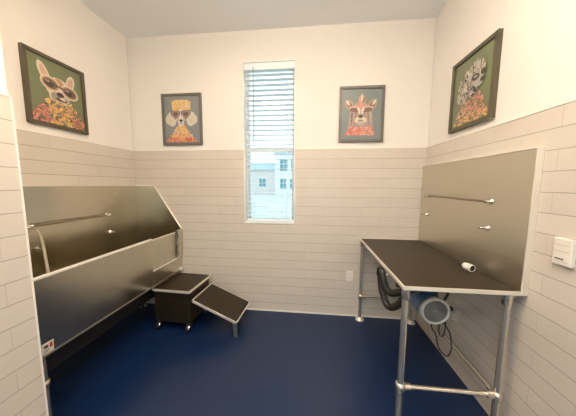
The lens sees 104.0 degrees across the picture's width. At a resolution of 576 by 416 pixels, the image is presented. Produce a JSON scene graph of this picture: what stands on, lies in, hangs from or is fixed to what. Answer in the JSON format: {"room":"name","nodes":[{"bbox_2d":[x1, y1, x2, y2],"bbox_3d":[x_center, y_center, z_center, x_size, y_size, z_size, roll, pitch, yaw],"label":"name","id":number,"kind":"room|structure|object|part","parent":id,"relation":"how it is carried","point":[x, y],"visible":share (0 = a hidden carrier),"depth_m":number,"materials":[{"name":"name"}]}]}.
{"room":"pet grooming room","nodes":[
{"label":"pet grooming room","id":0,"kind":"room"},
{"bbox_2d":[0,37,46,415],"bbox_3d":[-1.829,-0.066,-0.128,0.890,3.140,2.483,1,6,6],"label":"wall","id":1,"kind":"structure","parent":0,"point":[21,382],"depth_m":1.04,"materials":[{"name":"tile"}]},
{"bbox_2d":[9,96,48,415],"bbox_3d":[-1.264,0.436,1.117,0.010,1.892,0.008,1,6,6],"label":"trim","id":2,"kind":"structure","parent":1,"relation":"attached to","point":[11,99],"depth_m":1.09,"materials":[{"name":"white"}]},
{"bbox_2d":[0,0,135,185],"bbox_3d":[-1.987,-0.278,1.924,0.150,3.140,1.587,1,6,6],"label":"wall","id":3,"kind":"structure","parent":0,"point":[68,32],"depth_m":2.01,"materials":[{"name":"paint"}]},
{"bbox_2d":[18,42,88,134],"bbox_3d":[-1.901,-0.936,1.862,0.028,0.548,0.450,1,6,6],"label":"framed picture","id":4,"kind":"object","parent":3,"relation":"attached to","point":[54,94],"visible":1,"depth_m":1.81,"materials":[{"name":"green"}]},
{"bbox_2d":[16,128,132,150],"bbox_3d":[-1.913,-0.596,1.883,0.011,0.005,1.587,1,6,6],"label":"trim","id":5,"kind":"structure","parent":3,"relation":"attached to","point":[16,128],"depth_m":1.95,"materials":[{"name":"white"}]},
{"bbox_2d":[23,186,138,277],"bbox_3d":[-1.895,0.304,2.003,0.026,0.993,1.452,1,6,6],"label":"backsplash","id":6,"kind":"structure","parent":3,"relation":"attached to","point":[67,244],"depth_m":2.01,"materials":[{"name":"metal"}]},
{"bbox_2d":[79,0,448,37],"bbox_3d":[-0.397,-1.747,0.353,3.588,0.120,4.370,1,6,6],"label":"ceiling","id":7,"kind":"structure","parent":0,"point":[130,18],"depth_m":2.16,"materials":[{"name":"white paint"}]},
{"bbox_2d":[48,303,488,415],"bbox_3d":[-0.413,1.496,0.686,3.588,0.120,4.370,1,6,6],"label":"floor","id":8,"kind":"structure","parent":0,"point":[278,363],"depth_m":1.82,"materials":[{"name":"blue rubber"}]},
{"bbox_2d":[23,185,182,415],"bbox_3d":[-1.617,0.543,2.012,0.584,1.491,1.478,1,6,6],"label":"tub","id":9,"kind":"object","parent":8,"relation":"on","point":[98,254],"visible":0.87,"depth_m":1.88,"materials":[{"name":"metal"}]},
{"bbox_3d":[-1.462,1.105,1.352,0.042,0.487,0.042,1,6,6],"label":"leg","id":10,"kind":"part","parent":9,"relation":"part of","materials":[{"name":"silver metal"}]},
{"bbox_3d":[-1.362,0.570,1.988,0.048,0.472,1.478,1,6,6],"label":"panel","id":11,"kind":"part","parent":9,"relation":"part of","materials":[{"name":"metal"}]},
{"bbox_3d":[-1.327,0.452,2.412,0.034,0.304,0.391,1,6,6],"label":"door","id":12,"kind":"part","parent":9,"relation":"part of","materials":[{"name":"metal"}]},
{"bbox_3d":[-1.315,0.606,2.428,0.016,0.012,0.400,1,6,6],"label":"door sill","id":13,"kind":"part","parent":9,"relation":"part of","materials":[{"name":"silver metal"}]},
{"bbox_3d":[-1.288,0.417,2.669,0.052,0.331,0.085,1,6,6],"label":"door post","id":14,"kind":"part","parent":9,"relation":"part of","materials":[{"name":"metal"}]},
{"bbox_2d":[152,272,249,337],"bbox_3d":[-0.911,1.028,2.451,0.900,0.445,0.460,1,6,9],"label":"steps","id":15,"kind":"structure","parent":8,"relation":"on","point":[183,296],"depth_m":2.32,"materials":[{"name":"brown metal"}]},
{"bbox_3d":[-1.181,0.893,2.279,0.381,0.095,0.005,1,6,9],"label":"panel","id":16,"kind":"part","parent":15,"relation":"part of","materials":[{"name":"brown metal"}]},
{"bbox_3d":[-1.182,1.056,2.296,0.381,0.213,0.005,1,6,9],"label":"panel","id":17,"kind":"part","parent":15,"relation":"part of","materials":[{"name":"brown metal"}]},
{"bbox_3d":[-0.524,1.194,2.225,0.052,0.164,0.028,1,6,9],"label":"ramp leg","id":18,"kind":"part","parent":15,"relation":"part of","materials":[{"name":"metal"}]},
{"bbox_2d":[355,147,544,415],"bbox_3d":[1.011,0.468,1.859,0.724,1.699,1.230,1,6,6],"label":"table","id":19,"kind":"object","parent":8,"relation":"on","point":[481,212],"visible":0.94,"depth_m":1.45,"materials":[{"name":"silver metal"}]},
{"bbox_3d":[0.806,0.799,2.486,0.036,0.890,0.036,1,6,6],"label":"leg","id":20,"kind":"part","parent":19,"relation":"part of","materials":[{"name":"silver metal"}]},
{"bbox_3d":[1.076,0.982,2.476,0.505,0.027,0.026,1,6,6],"label":"rail","id":21,"kind":"part","parent":19,"relation":"part of","materials":[{"name":"silver metal"}]},
{"bbox_3d":[0.689,0.914,1.364,0.036,0.890,0.036,1,6,6],"label":"leg","id":22,"kind":"part","parent":19,"relation":"part of","materials":[{"name":"silver metal"}]},
{"bbox_2d":[401,289,409,300],"bbox_3d":[0.691,0.503,1.321,0.046,0.065,0.046,1,6,6],"label":"socket","id":23,"kind":"object","parent":19,"relation":"attached to","point":[405,293],"depth_m":1.30,"materials":[{"name":"silver metal"}]},
{"bbox_3d":[1.348,0.807,2.430,0.036,0.890,0.036,1,6,6],"label":"leg","id":24,"kind":"part","parent":19,"relation":"part of","materials":[{"name":"silver metal"}]},
{"bbox_2d":[377,266,452,356],"bbox_3d":[1.009,0.730,1.689,0.774,0.643,0.418,-4,7,-38],"label":"dryer","id":25,"kind":"object","parent":19,"relation":"attached to","point":[434,310],"visible":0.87,"depth_m":1.48,"materials":[{"name":"blue paint"}]},
{"bbox_2d":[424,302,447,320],"bbox_3d":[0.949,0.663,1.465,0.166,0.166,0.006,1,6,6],"label":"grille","id":26,"kind":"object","parent":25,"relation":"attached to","point":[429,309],"depth_m":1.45,"materials":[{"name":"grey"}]},
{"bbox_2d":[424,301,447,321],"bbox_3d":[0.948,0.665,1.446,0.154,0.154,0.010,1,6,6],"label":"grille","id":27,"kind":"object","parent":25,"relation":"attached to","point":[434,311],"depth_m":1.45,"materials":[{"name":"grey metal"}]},
{"bbox_3d":[1.163,0.892,1.663,0.098,0.328,0.514,6,8,44],"label":"power cord","id":28,"kind":"part","parent":25,"relation":"part of","materials":[{"name":"black rubber"}]},
{"bbox_3d":[0.959,1.097,1.354,0.505,0.027,0.026,1,6,6],"label":"rail","id":29,"kind":"part","parent":19,"relation":"part of","materials":[{"name":"silver metal"}]},
{"bbox_3d":[1.289,1.044,1.887,0.026,0.027,1.094,1,6,6],"label":"rail","id":30,"kind":"part","parent":19,"relation":"part of","materials":[{"name":"silver metal"}]},
{"bbox_2d":[458,262,474,271],"bbox_3d":[1.234,0.403,1.565,0.051,0.051,0.102,-1,6,-8],"label":"nozzle","id":31,"kind":"object","parent":19,"relation":"on","point":[469,267],"visible":1,"depth_m":1.53,"materials":[{"name":"white plastic"}]},
{"bbox_3d":[1.231,0.922,1.308,0.036,0.890,0.036,1,6,6],"label":"leg","id":32,"kind":"part","parent":19,"relation":"part of","materials":[{"name":"silver metal"}]},
{"bbox_2d":[501,295,513,305],"bbox_3d":[1.233,0.512,1.266,0.046,0.065,0.046,1,6,6],"label":"socket","id":33,"kind":"object","parent":19,"relation":"attached to","point":[507,300],"depth_m":1.25,"materials":[{"name":"silver metal"}]},
{"bbox_2d":[126,18,436,318],"bbox_3d":[-0.187,-0.340,2.607,3.588,3.140,0.150,1,6,6],"label":"wall","id":34,"kind":"structure","parent":0,"point":[343,197],"depth_m":2.50,"materials":[{"name":"tile"}]},
{"bbox_2d":[161,92,202,144],"bbox_3d":[-1.206,-1.006,2.563,0.470,0.565,0.028,1,6,6],"label":"framed picture","id":35,"kind":"object","parent":34,"relation":"attached to","point":[182,124],"visible":1,"depth_m":2.56,"materials":[{"name":"grey"}]},
{"bbox_2d":[243,59,295,223],"bbox_3d":[-0.202,-0.706,2.565,0.575,1.766,0.162,1,6,6],"label":"window","id":36,"kind":"structure","parent":34,"relation":"in","point":[247,168],"depth_m":2.57,"materials":[{"name":"white plastic"}]},
{"bbox_2d":[244,61,294,221],"bbox_3d":[-0.205,-0.708,2.534,0.549,1.732,0.081,1,6,6],"label":"window blind","id":37,"kind":"object","parent":36,"relation":"attached to","point":[284,66],"visible":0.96,"depth_m":2.49,"materials":[{"name":"white plastic"}]},
{"bbox_3d":[-0.398,-0.687,2.561,0.004,1.638,0.066,1,6,6],"label":"ladder cord","id":38,"kind":"part","parent":37,"relation":"part of","materials":[{"name":"white fabric"}]},
{"bbox_3d":[-0.208,0.140,2.626,0.539,0.027,0.055,1,6,6],"label":"rail","id":39,"kind":"part","parent":37,"relation":"part of","materials":[{"name":"white plastic"}]},
{"bbox_3d":[-0.011,-0.680,2.521,0.004,1.638,0.066,1,6,6],"label":"ladder cord","id":40,"kind":"part","parent":37,"relation":"part of","materials":[{"name":"white fabric"}]},
{"bbox_3d":[-0.209,0.167,2.623,0.575,0.018,0.097,1,6,6],"label":"sill","id":41,"kind":"part","parent":36,"relation":"part of","materials":[{"name":"white plastic"}]},
{"bbox_2d":[146,302,414,319],"bbox_3d":[-0.203,1.222,2.689,3.288,0.016,0.007,1,6,6],"label":"baseboard","id":42,"kind":"structure","parent":34,"relation":"attached to","point":[146,302],"depth_m":2.63,"materials":[{"name":"white"}]},
{"bbox_2d":[150,147,426,150],"bbox_3d":[-0.193,-0.651,2.503,3.288,0.005,0.011,1,6,6],"label":"trim","id":43,"kind":"structure","parent":34,"relation":"attached to","point":[414,147],"depth_m":2.43,"materials":[{"name":"white"}]},
{"bbox_2d":[346,271,352,280],"bbox_3d":[0.695,0.769,2.549,0.074,0.116,0.008,1,6,6],"label":"wall outlet","id":44,"kind":"object","parent":34,"relation":"attached to","point":[349,274],"visible":1,"depth_m":2.55,"materials":[{"name":"white plastic"}]},
{"bbox_2d":[338,85,385,141],"bbox_3d":[0.769,-0.982,2.360,0.456,0.562,0.028,1,6,6],"label":"framed picture","id":45,"kind":"object","parent":34,"relation":"attached to","point":[361,108],"visible":1,"depth_m":2.35,"materials":[{"name":"grey"}]},
{"bbox_2d":[416,0,575,415],"bbox_3d":[1.305,-0.099,0.344,0.150,3.140,4.070,1,6,6],"label":"wall","id":46,"kind":"structure","parent":0,"point":[538,62],"depth_m":1.25,"materials":[{"name":"paint"}]},
{"bbox_2d":[415,319,489,415],"bbox_3d":[1.219,1.457,0.508,0.006,0.010,4.063,1,6,6],"label":"baseboard","id":47,"kind":"structure","parent":46,"relation":"attached to","point":[486,411],"depth_m":1.83,"materials":[{"name":"tile"}]},
{"bbox_2d":[452,306,458,323],"bbox_3d":[1.363,0.869,1.837,0.008,0.116,0.074,1,6,6],"label":"wall outlet","id":48,"kind":"object","parent":46,"relation":"attached to","point":[455,313],"visible":1,"depth_m":1.83,"materials":[{"name":"white plastic"}]},
{"bbox_2d":[453,309,456,319],"bbox_3d":[1.360,0.869,1.837,0.002,0.072,0.040,1,6,6],"label":"receptacle","id":49,"kind":"object","parent":48,"relation":"attached to","point":[454,310],"depth_m":1.83,"materials":[{"name":"grey"}]},
{"bbox_2d":[448,28,503,133],"bbox_3d":[1.373,-0.889,1.686,0.028,0.548,0.470,1,6,6],"label":"framed picture","id":50,"kind":"object","parent":46,"relation":"attached to","point":[475,78],"visible":1,"depth_m":1.62,"materials":[{"name":"green"}]},
{"bbox_2d":[452,38,494,128],"bbox_3d":[1.375,-0.889,1.686,0.025,0.492,0.414,1,6,6],"label":"print","id":51,"kind":"object","parent":50,"relation":"attached to","point":[472,79],"depth_m":1.65,"materials":[{"name":"green"}]},
{"bbox_2d":[418,148,536,291],"bbox_3d":[1.360,0.026,1.793,0.031,0.795,1.200,1,6,6],"label":"backsplash","id":52,"kind":"structure","parent":46,"relation":"attached to","point":[450,226],"depth_m":1.51,"materials":[{"name":"metal"}]},
{"bbox_2d":[427,99,575,147],"bbox_3d":[1.234,-0.419,0.319,0.011,0.005,4.070,1,6,6],"label":"trim","id":53,"kind":"structure","parent":46,"relation":"attached to","point":[574,99],"depth_m":1.33,"materials":[{"name":"white"}]},
{"bbox_2d":[552,237,575,267],"bbox_3d":[1.285,0.205,1.048,0.023,0.130,0.082,1,6,6],"label":"wall control box","id":54,"kind":"object","parent":46,"relation":"attached to","point":[564,249],"visible":1,"depth_m":1.04,"materials":[{"name":"white plastic"}]},
{"label":"outside","id":55,"kind":"structure","parent":0,"visible":0},
{"bbox_2d":[251,194,291,217],"bbox_3d":[-7.375,-0.871,25.946,100.000,0.050,130.000,1,6,6],"label":"ground","id":56,"kind":"structure","parent":55,"point":[254,197],"depth_m":20.55,"materials":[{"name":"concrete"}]},
{"bbox_2d":[251,163,274,193],"bbox_3d":[-11.429,-6.406,48.036,19.450,6.400,11.000,1,6,6],"label":"apartment building","id":57,"kind":"structure","parent":56,"relation":"on","point":[257,185],"depth_m":42.46,"materials":[{"name":"beige paint"}]},
{"bbox_3d":[-4.820,-4.786,42.389,1.260,1.460,0.020,1,6,6],"label":"pane","id":58,"kind":"part","parent":57,"relation":"part of","materials":[{"name":"teal glass"}]},
{"bbox_2d":[274,152,291,194],"bbox_3d":[5.401,-6.534,44.246,14.700,7.600,10.600,1,6,6],"label":"apartment building","id":59,"kind":"structure","parent":56,"relation":"on","point":[280,184],"depth_m":39.87,"materials":[{"name":"white paint"}]},
{"bbox_3d":[-0.850,-4.320,40.001,1.060,1.760,0.020,1,6,6],"label":"pane","id":60,"kind":"part","parent":59,"relation":"part of","materials":[{"name":"teal glass"}]},
{"bbox_3d":[-0.735,-7.501,39.663,1.360,1.960,0.020,1,6,6],"label":"pane","id":61,"kind":"part","parent":59,"relation":"part of","materials":[{"name":"teal glass"}]}
]}

